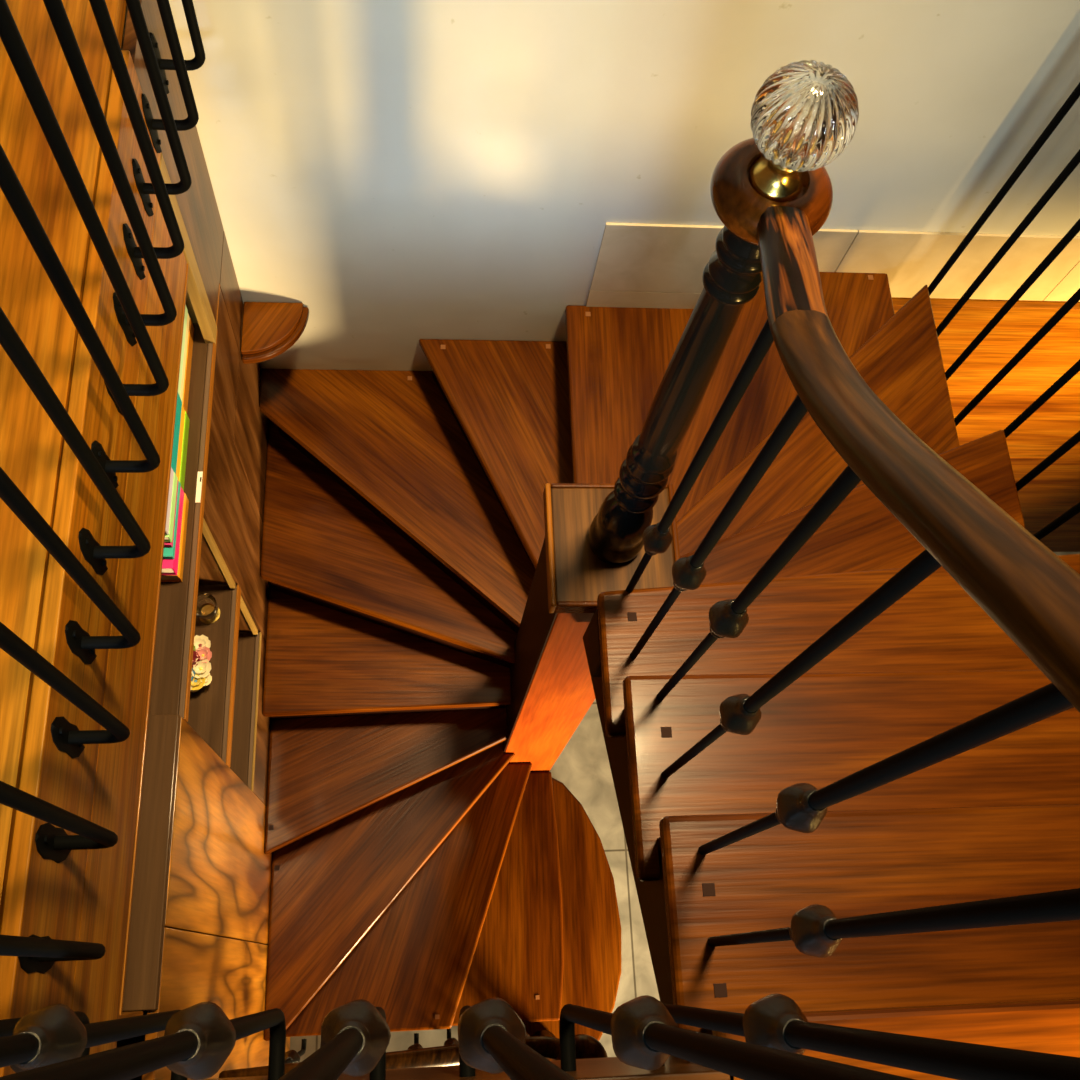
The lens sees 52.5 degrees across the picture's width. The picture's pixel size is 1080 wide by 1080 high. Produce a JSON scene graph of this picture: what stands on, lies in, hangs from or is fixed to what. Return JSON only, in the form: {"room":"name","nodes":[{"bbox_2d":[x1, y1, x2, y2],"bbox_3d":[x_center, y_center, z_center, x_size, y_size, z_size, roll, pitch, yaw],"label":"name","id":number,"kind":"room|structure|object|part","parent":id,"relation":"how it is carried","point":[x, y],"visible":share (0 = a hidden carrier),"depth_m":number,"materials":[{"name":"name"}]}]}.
{"room":"staircase","nodes":[
{"label":"staircase","id":0,"kind":"room"},
{"bbox_2d":[0,0,125,931],"bbox_3d":[-0.826,-0.199,1.574,0.294,0.040,1.861,0,69,-6],"label":"floor","id":1,"kind":"structure","parent":0,"point":[31,445],"depth_m":1.62,"materials":[{"name":"brown wood"}]},
{"bbox_2d":[116,1011,146,1079],"bbox_3d":[-0.903,0.921,0.227,0.150,7.900,4.923,0,69,-6],"label":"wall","id":2,"kind":"structure","parent":0,"point":[137,1039],"depth_m":3.05,"materials":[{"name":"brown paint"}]},
{"bbox_2d":[121,0,1079,370],"bbox_3d":[1.056,-1.444,1.370,4.000,7.900,0.150,0,69,-6],"label":"wall","id":3,"kind":"structure","parent":0,"point":[402,173],"depth_m":2.44,"materials":[{"name":"paint"}]},
{"bbox_2d":[241,302,308,363],"bbox_3d":[-0.720,-0.555,2.999,0.172,0.082,0.172,0,69,-6],"label":"corner shelf","id":4,"kind":"object","parent":3,"relation":"attached to","point":[269,329],"visible":1,"depth_m":2.97,"materials":[{"name":"brown wood"}]},
{"bbox_2d":[586,290,700,308],"bbox_3d":[0.301,-0.663,3.069,0.339,0.115,0.008,0,69,-6],"label":"trim","id":5,"kind":"structure","parent":3,"relation":"attached to","point":[630,299],"depth_m":3.05,"materials":[{"name":"white paint"}]},
{"bbox_2d":[590,222,857,292],"bbox_3d":[0.477,-0.737,2.898,0.652,0.284,0.008,0,69,-6],"label":"trim","id":6,"kind":"structure","parent":3,"relation":"attached to","point":[637,257],"depth_m":2.86,"materials":[{"name":"white paint"}]},
{"bbox_2d":[835,230,1079,300],"bbox_3d":[1.129,-0.738,2.969,0.654,0.284,0.008,0,69,-6],"label":"trim","id":7,"kind":"structure","parent":3,"relation":"attached to","point":[911,260],"depth_m":2.94,"materials":[{"name":"white paint"}]},
{"bbox_2d":[892,297,1079,456],"bbox_3d":[1.874,-0.498,3.639,1.870,0.972,0.030,0,69,-6],"label":"floor","id":8,"kind":"structure","parent":3,"relation":"attached to","point":[1057,420],"depth_m":3.46,"materials":[{"name":"brown wood"}]},
{"bbox_2d":[1010,457,1079,551],"bbox_3d":[1.766,-0.137,4.553,1.890,0.995,0.030,0,69,-6],"label":"trim","id":9,"kind":"structure","parent":3,"relation":"attached to","point":[1056,489],"depth_m":4.46,"materials":[{"name":"brown wood"}]},
{"bbox_2d":[1043,261,1079,301],"bbox_3d":[1.784,-0.740,3.039,0.657,0.284,0.008,0,69,-6],"label":"trim","id":10,"kind":"structure","parent":3,"relation":"attached to","point":[1064,290],"depth_m":3.08,"materials":[{"name":"paint"}]},
{"bbox_2d":[290,552,1079,1061],"bbox_3d":[0.773,2.344,4.059,4.000,0.100,4.920,0,69,-6],"label":"floor","id":11,"kind":"structure","parent":0,"point":[583,766],"depth_m":4.38,"materials":[{"name":"beige tile"}]},
{"bbox_2d":[0,0,289,1079],"bbox_3d":[-0.938,0.843,2.774,0.317,3.035,2.922,0,69,-6],"label":"bookcase","id":12,"kind":"object","parent":11,"relation":"on","point":[179,906],"visible":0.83,"depth_m":2.10,"materials":[{"name":"brown wood"}]},
{"bbox_2d":[0,0,205,973],"bbox_3d":[-0.568,-0.388,1.283,0.108,1.172,1.700,0,69,-6],"label":"gallery railing","id":13,"kind":"object","parent":12,"relation":"attached to","point":[35,953],"visible":1,"depth_m":1.39,"materials":[{"name":"black metal"}]},
{"bbox_3d":[-0.628,0.520,1.373,0.006,0.140,0.045,0,69,-6],"label":"mounting plate","id":14,"kind":"part","parent":13,"relation":"part of","materials":[{"name":"black metal"}]},
{"bbox_3d":[-0.634,0.397,1.430,0.006,0.140,0.045,0,69,-6],"label":"mounting plate","id":15,"kind":"part","parent":13,"relation":"part of","materials":[{"name":"black metal"}]},
{"bbox_3d":[-0.641,0.269,1.489,0.006,0.140,0.045,0,69,-6],"label":"mounting plate","id":16,"kind":"part","parent":13,"relation":"part of","materials":[{"name":"black metal"}]},
{"bbox_3d":[-0.647,0.146,1.546,0.006,0.140,0.045,0,69,-6],"label":"mounting plate","id":17,"kind":"part","parent":13,"relation":"part of","materials":[{"name":"black metal"}]},
{"bbox_3d":[-0.654,0.019,1.605,0.006,0.140,0.045,0,69,-6],"label":"mounting plate","id":18,"kind":"part","parent":13,"relation":"part of","materials":[{"name":"black metal"}]},
{"bbox_3d":[-0.660,-0.111,1.665,0.006,0.140,0.045,0,69,-6],"label":"mounting plate","id":19,"kind":"part","parent":13,"relation":"part of","materials":[{"name":"black metal"}]},
{"bbox_3d":[-0.667,-0.236,1.723,0.006,0.140,0.045,0,69,-6],"label":"mounting plate","id":20,"kind":"part","parent":13,"relation":"part of","materials":[{"name":"black metal"}]},
{"bbox_3d":[-0.673,-0.357,1.779,0.006,0.140,0.045,0,69,-6],"label":"mounting plate","id":21,"kind":"part","parent":13,"relation":"part of","materials":[{"name":"black metal"}]},
{"bbox_3d":[-0.680,-0.482,1.837,0.006,0.140,0.045,0,69,-6],"label":"mounting plate","id":22,"kind":"part","parent":13,"relation":"part of","materials":[{"name":"black metal"}]},
{"bbox_3d":[-0.686,-0.608,1.895,0.006,0.140,0.045,0,69,-6],"label":"mounting plate","id":23,"kind":"part","parent":13,"relation":"part of","materials":[{"name":"black metal"}]},
{"bbox_3d":[-0.693,-0.743,1.957,0.006,0.140,0.045,0,69,-6],"label":"mounting plate","id":24,"kind":"part","parent":13,"relation":"part of","materials":[{"name":"black metal"}]},
{"bbox_3d":[-0.700,-0.877,2.019,0.006,0.140,0.045,0,69,-6],"label":"mounting plate","id":25,"kind":"part","parent":13,"relation":"part of","materials":[{"name":"black metal"}]},
{"bbox_3d":[-0.849,0.608,2.089,0.278,0.023,0.545,0,69,-6],"label":"shelf","id":26,"kind":"part","parent":12,"relation":"part of","materials":[{"name":"brown wood"}]},
{"bbox_2d":[161,493,188,581],"bbox_3d":[-0.843,-0.005,2.357,0.150,0.043,0.190,0,69,-6],"label":"book","id":27,"kind":"object","parent":12,"relation":"on","point":[164,578],"visible":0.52,"depth_m":2.35,"materials":[{"name":"orange paper"}]},
{"bbox_2d":[161,487,183,574],"bbox_3d":[-0.840,-0.021,2.317,0.150,0.043,0.190,0,69,-6],"label":"book","id":28,"kind":"object","parent":27,"relation":"on","point":[169,566],"visible":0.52,"depth_m":2.31,"materials":[{"name":"pink paper"}]},
{"bbox_2d":[163,482,180,558],"bbox_3d":[-0.836,-0.041,2.293,0.150,0.015,0.170,0,69,-6],"label":"book","id":29,"kind":"object","parent":28,"relation":"on","point":[169,552],"visible":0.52,"depth_m":2.28,"materials":[{"name":"teal paper"}]},
{"bbox_2d":[164,481,178,546],"bbox_3d":[-0.837,-0.057,2.281,0.150,0.015,0.150,0,69,-6],"label":"book","id":30,"kind":"object","parent":29,"relation":"on","point":[166,544],"visible":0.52,"depth_m":2.28,"materials":[{"name":"pink paper"}]},
{"bbox_2d":[164,472,177,541],"bbox_3d":[-0.833,-0.067,2.261,0.150,0.029,0.145,0,69,-6],"label":"book","id":31,"kind":"object","parent":30,"relation":"on","point":[168,538],"visible":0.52,"depth_m":2.26,"materials":[{"name":"green paper"}]},
{"bbox_2d":[165,467,173,534],"bbox_3d":[-0.831,-0.082,2.229,0.150,0.039,0.140,0,69,-6],"label":"book","id":32,"kind":"object","parent":31,"relation":"on","point":[172,471],"visible":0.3,"depth_m":2.24,"materials":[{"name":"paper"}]},
{"bbox_3d":[-0.893,-0.076,2.417,0.264,0.024,0.970,0,69,-6],"label":"shelf","id":33,"kind":"part","parent":12,"relation":"part of","materials":[{"name":"brown wood"}]},
{"bbox_2d":[179,411,189,490],"bbox_3d":[-0.864,-0.189,2.428,0.150,0.043,0.195,0,69,-6],"label":"book","id":34,"kind":"object","parent":12,"relation":"on","point":[186,419],"visible":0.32,"depth_m":2.44,"materials":[{"name":"green paper"}]},
{"bbox_2d":[176,405,184,480],"bbox_3d":[-0.861,-0.204,2.389,0.150,0.039,0.195,0,69,-6],"label":"book","id":35,"kind":"object","parent":34,"relation":"on","point":[182,410],"visible":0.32,"depth_m":2.40,"materials":[{"name":"orange paper"}]},
{"bbox_2d":[171,394,181,473],"bbox_3d":[-0.856,-0.220,2.349,0.150,0.045,0.195,0,69,-6],"label":"book","id":36,"kind":"object","parent":35,"relation":"on","point":[179,402],"visible":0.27,"depth_m":2.36,"materials":[{"name":"teal paper"}]},
{"bbox_2d":[182,318,193,412],"bbox_3d":[-0.880,-0.395,2.506,0.150,0.045,0.237,0,69,-6],"label":"book","id":37,"kind":"object","parent":12,"relation":"on","point":[191,327],"visible":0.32,"depth_m":2.51,"materials":[{"name":"orange paper"}]},
{"bbox_2d":[180,314,189,400],"bbox_3d":[-0.878,-0.409,2.471,0.150,0.029,0.237,0,69,-6],"label":"book","id":38,"kind":"object","parent":37,"relation":"on","point":[188,317],"visible":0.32,"depth_m":2.49,"materials":[{"name":"yellow paper"}]},
{"bbox_2d":[178,305,187,395],"bbox_3d":[-0.873,-0.420,2.442,0.150,0.033,0.237,0,69,-6],"label":"book","id":39,"kind":"object","parent":38,"relation":"on","point":[186,309],"visible":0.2,"depth_m":2.45,"materials":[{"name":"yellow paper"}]},
{"bbox_2d":[195,472,202,502],"bbox_3d":[-0.756,-0.117,2.432,0.011,0.003,0.075,0,69,-6],"label":"tag","id":40,"kind":"object","parent":12,"relation":"attached to","point":[200,474],"visible":1,"depth_m":2.43,"materials":[{"name":"white paper"}]},
{"bbox_2d":[190,634,211,691],"bbox_3d":[-0.866,0.319,2.764,0.087,0.085,0.149,0,69,-6],"label":"posy","id":41,"kind":"object","parent":12,"relation":"on","point":[201,666],"visible":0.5,"depth_m":2.74,"materials":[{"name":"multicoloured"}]},
{"bbox_2d":[192,650,199,667],"bbox_3d":[-0.871,0.300,2.736,0.045,0.022,0.045,0,69,-6],"label":"flower","id":42,"kind":"object","parent":41,"relation":"on","point":[196,653],"depth_m":2.74,"materials":[{"name":"red ceramic"}]},
{"bbox_2d":[191,673,204,689],"bbox_3d":[-0.858,0.353,2.730,0.049,0.023,0.050,0,69,-6],"label":"flower","id":43,"kind":"object","parent":41,"relation":"on","point":[197,679],"depth_m":2.73,"materials":[{"name":"yellow ceramic"}]},
{"bbox_2d":[192,658,210,677],"bbox_3d":[-0.846,0.322,2.736,0.053,0.024,0.054,0,69,-6],"label":"flower","id":44,"kind":"object","parent":41,"relation":"on","point":[201,667],"depth_m":2.73,"materials":[{"name":"beige ceramic"}]},
{"bbox_2d":[194,634,210,651],"bbox_3d":[-0.856,0.267,2.764,0.053,0.024,0.054,0,69,-6],"label":"flower","id":45,"kind":"object","parent":41,"relation":"on","point":[202,643],"depth_m":2.76,"materials":[{"name":"beige ceramic"}]},
{"bbox_2d":[196,646,211,662],"bbox_3d":[-0.845,0.291,2.749,0.044,0.022,0.045,0,69,-6],"label":"flower","id":46,"kind":"object","parent":41,"relation":"on","point":[203,653],"depth_m":2.75,"materials":[{"name":"pink ceramic"}]},
{"bbox_2d":[200,673,211,685],"bbox_3d":[-0.839,0.349,2.743,0.037,0.019,0.037,0,69,-6],"label":"flower","id":47,"kind":"object","parent":41,"relation":"on","point":[205,678],"depth_m":2.74,"materials":[{"name":"beige ceramic"}]},
{"bbox_2d":[196,593,219,623],"bbox_3d":[-0.858,0.180,2.825,0.062,0.079,0.062,0,69,-6],"label":"candle holder","id":48,"kind":"object","parent":12,"relation":"on","point":[208,611],"visible":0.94,"depth_m":2.83,"materials":[{"name":"clear glass"}]},
{"bbox_3d":[-0.934,0.351,2.806,0.264,0.025,0.520,0,69,-6],"label":"shelf","id":49,"kind":"part","parent":12,"relation":"part of","materials":[{"name":"brown wood"}]},
{"bbox_3d":[-0.978,0.510,3.209,0.264,0.025,0.520,0,69,-6],"label":"shelf","id":50,"kind":"part","parent":12,"relation":"part of","materials":[{"name":"brown wood"}]},
{"bbox_2d":[259,272,1079,1079],"bbox_3d":[0.071,0.423,2.942,1.763,3.230,2.102,0,69,-6],"label":"staircase","id":51,"kind":"structure","parent":11,"relation":"on","point":[443,617],"depth_m":2.82,"materials":[{"name":"brown wood"}]},
{"bbox_2d":[219,1029,607,1077],"bbox_3d":[-0.296,1.518,3.147,0.972,1.598,0.161,0,69,-6],"label":"railing","id":52,"kind":"object","parent":51,"relation":"on","point":[544,1042],"visible":0.47,"depth_m":2.89,"materials":[{"name":"black metal"}]},
{"bbox_3d":[0.055,1.654,3.527,0.100,0.865,0.100,0,69,-6],"label":"newel post","id":53,"kind":"part","parent":52,"relation":"part of","materials":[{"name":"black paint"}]},
{"bbox_3d":[0.021,0.016,2.196,0.011,0.049,0.263,0,69,-6],"label":"moulding","id":54,"kind":"part","parent":51,"relation":"part of","materials":[{"name":"brown wood"}]},
{"bbox_3d":[0.152,0.133,2.164,0.243,0.049,0.011,0,69,-6],"label":"moulding","id":55,"kind":"part","parent":51,"relation":"part of","materials":[{"name":"brown wood"}]},
{"bbox_3d":[0.142,-0.102,2.256,0.243,0.049,0.010,0,69,-6],"label":"moulding","id":56,"kind":"part","parent":51,"relation":"part of","materials":[{"name":"brown wood"}]},
{"bbox_3d":[0.273,0.015,2.224,0.011,0.049,0.263,0,69,-6],"label":"moulding","id":57,"kind":"part","parent":51,"relation":"part of","materials":[{"name":"brown wood"}]},
{"bbox_2d":[589,138,1079,957],"bbox_3d":[0.252,0.219,0.992,0.136,2.086,1.416,2,68,-5],"label":"stair railing","id":58,"kind":"object","parent":51,"relation":"on","point":[1033,595],"visible":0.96,"depth_m":1.01,"materials":[{"name":"brown wood"}]},
{"bbox_3d":[0.202,-0.186,1.713,0.112,1.038,0.112,0,69,-6],"label":"newel post","id":59,"kind":"part","parent":58,"relation":"part of","materials":[{"name":"black paint"}]},
{"bbox_3d":[0.256,-0.272,1.119,0.058,0.100,0.187,7,68,-3],"label":"handrail","id":60,"kind":"part","parent":58,"relation":"part of","materials":[{"name":"brown wood"}]},
{"bbox_2d":[748,60,858,202],"bbox_3d":[0.265,-0.418,1.126,0.107,0.151,0.106,13,68,-1],"label":"finial","id":61,"kind":"object","parent":58,"relation":"on","point":[805,114],"visible":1,"depth_m":1.07,"materials":[{"name":"clear glass"}]},
{"bbox_3d":[0.322,0.146,0.425,0.056,0.969,1.136,0,69,-6],"label":"handrail","id":62,"kind":"part","parent":58,"relation":"part of","materials":[{"name":"brown wood"}]},
{"bbox_2d":[928,82,1079,539],"bbox_3d":[1.056,-0.386,2.173,0.072,2.135,1.132,0,69,-6],"label":"railing","id":63,"kind":"object","parent":51,"relation":"attached to","point":[1075,298],"visible":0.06,"depth_m":2.34,"materials":[{"name":"black metal"}]},
{"bbox_3d":[1.273,1.980,0.777,3.690,0.120,2.974,0,69,-6],"label":"floor","id":64,"kind":"structure","parent":0,"visible":0},
{"bbox_2d":[204,1055,733,1079],"bbox_3d":[-0.217,0.614,1.226,0.830,0.250,0.015,0,69,-6],"label":"trim","id":65,"kind":"structure","parent":64,"relation":"attached to","point":[608,1068],"depth_m":1.21,"materials":[{"name":"brown wood"}]},
{"bbox_2d":[0,993,1079,1079],"bbox_3d":[-0.121,0.303,0.574,0.781,1.525,0.108,1,68,-6],"label":"landing railing","id":66,"kind":"object","parent":64,"relation":"attached to","point":[52,1042],"visible":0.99,"depth_m":0.74,"materials":[{"name":"black metal"}]}
]}

